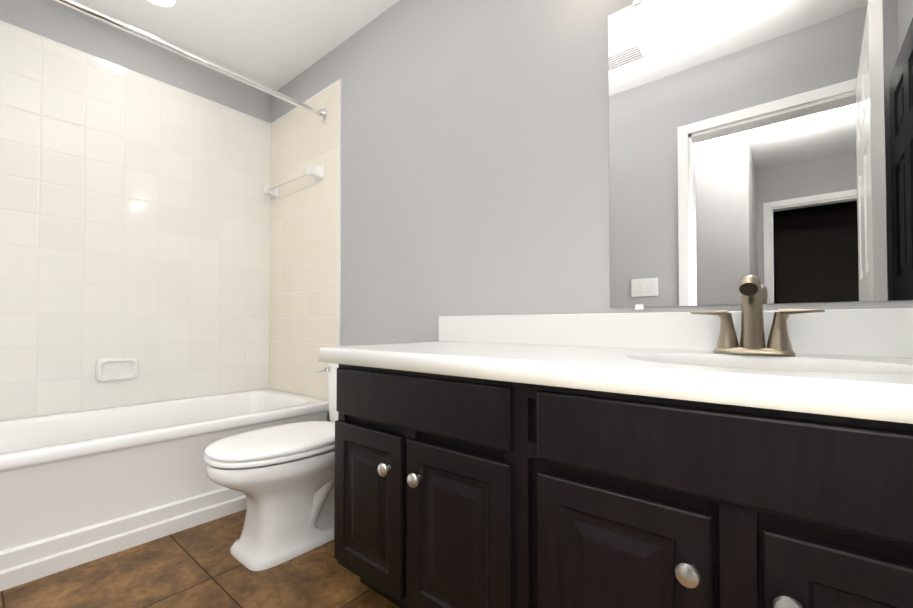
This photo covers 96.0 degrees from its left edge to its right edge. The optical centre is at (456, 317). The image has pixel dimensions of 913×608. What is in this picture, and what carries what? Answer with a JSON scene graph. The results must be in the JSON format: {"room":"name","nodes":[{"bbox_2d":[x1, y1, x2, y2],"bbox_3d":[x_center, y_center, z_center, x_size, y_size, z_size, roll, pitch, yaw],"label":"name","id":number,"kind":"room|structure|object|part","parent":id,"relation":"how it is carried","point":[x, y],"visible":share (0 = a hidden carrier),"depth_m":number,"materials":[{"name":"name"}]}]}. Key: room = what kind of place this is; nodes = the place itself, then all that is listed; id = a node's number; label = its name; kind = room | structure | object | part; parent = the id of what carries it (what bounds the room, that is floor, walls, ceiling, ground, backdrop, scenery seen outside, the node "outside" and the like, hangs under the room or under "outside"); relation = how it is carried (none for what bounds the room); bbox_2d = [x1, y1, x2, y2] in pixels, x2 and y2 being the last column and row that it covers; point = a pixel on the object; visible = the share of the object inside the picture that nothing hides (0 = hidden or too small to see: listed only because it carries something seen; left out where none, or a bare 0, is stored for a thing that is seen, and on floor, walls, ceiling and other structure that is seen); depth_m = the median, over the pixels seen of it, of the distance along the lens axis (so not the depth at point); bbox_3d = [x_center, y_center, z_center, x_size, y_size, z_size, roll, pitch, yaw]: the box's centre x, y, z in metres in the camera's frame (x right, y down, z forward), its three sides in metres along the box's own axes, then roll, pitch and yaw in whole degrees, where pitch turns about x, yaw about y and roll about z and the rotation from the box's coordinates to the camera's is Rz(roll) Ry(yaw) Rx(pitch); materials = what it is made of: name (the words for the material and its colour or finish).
{"room":"bathroom","nodes":[
{"label":"bathroom","id":0,"kind":"room"},
{"bbox_2d":[0,0,271,122],"bbox_3d":[-1.839,-0.322,2.213,0.120,2.440,1.640,-1,-1,40],"label":"wall","id":1,"kind":"structure","parent":0,"point":[54,20],"depth_m":2.23,"materials":[{"name":"grey paint"}]},
{"bbox_2d":[95,357,138,381],"bbox_3d":[-1.771,0.272,2.150,0.030,0.124,0.176,-1,-1,40],"label":"soap dish","id":2,"kind":"object","parent":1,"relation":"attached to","point":[116,368],"visible":1,"depth_m":2.14,"materials":[{"name":"white ceramic"}]},
{"bbox_2d":[0,23,270,420],"bbox_3d":[-1.751,-0.412,2.219,0.010,1.820,1.520,-1,-1,40],"label":"wall tile","id":3,"kind":"structure","parent":1,"relation":"attached to","point":[134,215],"depth_m":2.18,"materials":[{"name":"tile"}]},
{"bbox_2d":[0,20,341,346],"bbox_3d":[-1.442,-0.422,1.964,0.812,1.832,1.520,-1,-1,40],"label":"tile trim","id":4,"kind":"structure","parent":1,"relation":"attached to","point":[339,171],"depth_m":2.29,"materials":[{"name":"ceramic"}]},
{"bbox_2d":[0,509,399,607],"bbox_3d":[-0.543,0.910,1.194,3.390,0.060,1.760,-1,-1,40],"label":"floor","id":5,"kind":"structure","parent":0,"point":[199,566],"depth_m":1.37,"materials":[{"name":"brown tile"}]},
{"bbox_2d":[0,388,328,590],"bbox_3d":[-1.449,0.678,1.950,0.769,0.430,1.494,-1,-1,40],"label":"bathtub","id":6,"kind":"object","parent":5,"relation":"on","point":[77,488],"visible":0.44,"depth_m":1.63,"materials":[{"name":"white ceramic"}]},
{"bbox_2d":[204,363,338,570],"bbox_3d":[-0.602,0.526,1.717,0.460,0.727,0.794,-1,-1,40],"label":"toilet","id":7,"kind":"object","parent":5,"relation":"on","point":[281,478],"visible":0.67,"depth_m":1.51,"materials":[{"name":"white ceramic"}]},
{"bbox_3d":[-0.674,0.486,1.631,0.380,0.052,0.570,-1,-1,40],"label":"seat","id":8,"kind":"part","parent":7,"relation":"part of","materials":[{"name":"white plastic"}]},
{"bbox_3d":[-0.634,0.249,1.969,0.068,0.032,0.034,-1,-1,40],"label":"lever","id":9,"kind":"part","parent":7,"relation":"part of","materials":[{"name":"silver metal"}]},
{"bbox_2d":[318,275,912,607],"bbox_3d":[0.345,0.389,1.049,1.581,0.977,0.618,-1,-1,40],"label":"bathroom vanity","id":10,"kind":"object","parent":5,"relation":"on","point":[751,454],"visible":1,"depth_m":0.80,"materials":[{"name":"black wood"}]},
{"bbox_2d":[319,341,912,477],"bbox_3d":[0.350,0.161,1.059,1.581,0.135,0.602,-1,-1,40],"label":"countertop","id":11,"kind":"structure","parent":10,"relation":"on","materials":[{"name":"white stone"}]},
{"bbox_2d":[690,275,824,356],"bbox_3d":[0.703,-0.005,0.981,0.266,0.192,0.133,-1,-1,40],"label":"faucet","id":12,"kind":"object","parent":11,"relation":"on","point":[752,338],"depth_m":0.99,"materials":[{"name":"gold metal"}]},
{"bbox_2d":[74,0,398,90],"bbox_3d":[-0.543,-1.589,1.237,3.390,0.060,1.760,-1,-1,40],"label":"ceiling","id":13,"kind":"structure","parent":0,"point":[275,45],"depth_m":2.19,"materials":[{"name":"white paint"}]},
{"bbox_2d":[144,0,179,8],"bbox_3d":[-1.434,-1.541,1.956,0.196,0.007,0.196,-1,-1,40],"label":"recessed light","id":14,"kind":"object","parent":13,"relation":"in","point":[168,4],"visible":1,"depth_m":2.02,"materials":[{"name":"white"}]},
{"bbox_2d":[272,0,912,421],"bbox_3d":[-0.019,-0.328,1.847,3.390,2.440,0.120,-1,-1,40],"label":"wall","id":15,"kind":"structure","parent":0,"point":[474,156],"depth_m":1.70,"materials":[{"name":"grey paint"}]},
{"bbox_2d":[269,82,338,400],"bbox_3d":[-0.961,-0.406,2.545,0.790,1.820,0.010,-1,-1,40],"label":"wall tile","id":16,"kind":"structure","parent":15,"relation":"attached to","point":[303,268],"depth_m":2.52,"materials":[{"name":"tile"}]},
{"bbox_2d":[55,0,326,120],"bbox_3d":[-1.254,-1.189,1.820,0.068,0.068,1.496,-1,-1,40],"label":"rail","id":17,"kind":"object","parent":16,"relation":"attached to","point":[321,114],"visible":1,"depth_m":1.84,"materials":[{"name":"silver metal"}]},
{"bbox_2d":[264,164,323,198],"bbox_3d":[-1.024,-0.841,2.547,0.610,0.092,0.075,-1,-1,40],"label":"towel rail","id":18,"kind":"object","parent":16,"relation":"attached to","point":[314,171],"visible":1,"depth_m":2.44,"materials":[{"name":"white ceramic"}]},
{"bbox_2d":[438,305,912,364],"bbox_3d":[0.536,0.042,1.284,1.580,0.111,0.021,-1,-1,40],"label":"backsplash","id":19,"kind":"structure","parent":15,"relation":"attached to","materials":[{"name":"white stone"}]},
{"bbox_2d":[608,0,912,309],"bbox_3d":[0.797,-0.512,1.087,0.780,0.970,0.008,-1,-1,40],"label":"mirror","id":20,"kind":"object","parent":15,"relation":"attached to","point":[768,144],"visible":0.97,"depth_m":1.08,"materials":[{"name":"clear glass"}]}
]}

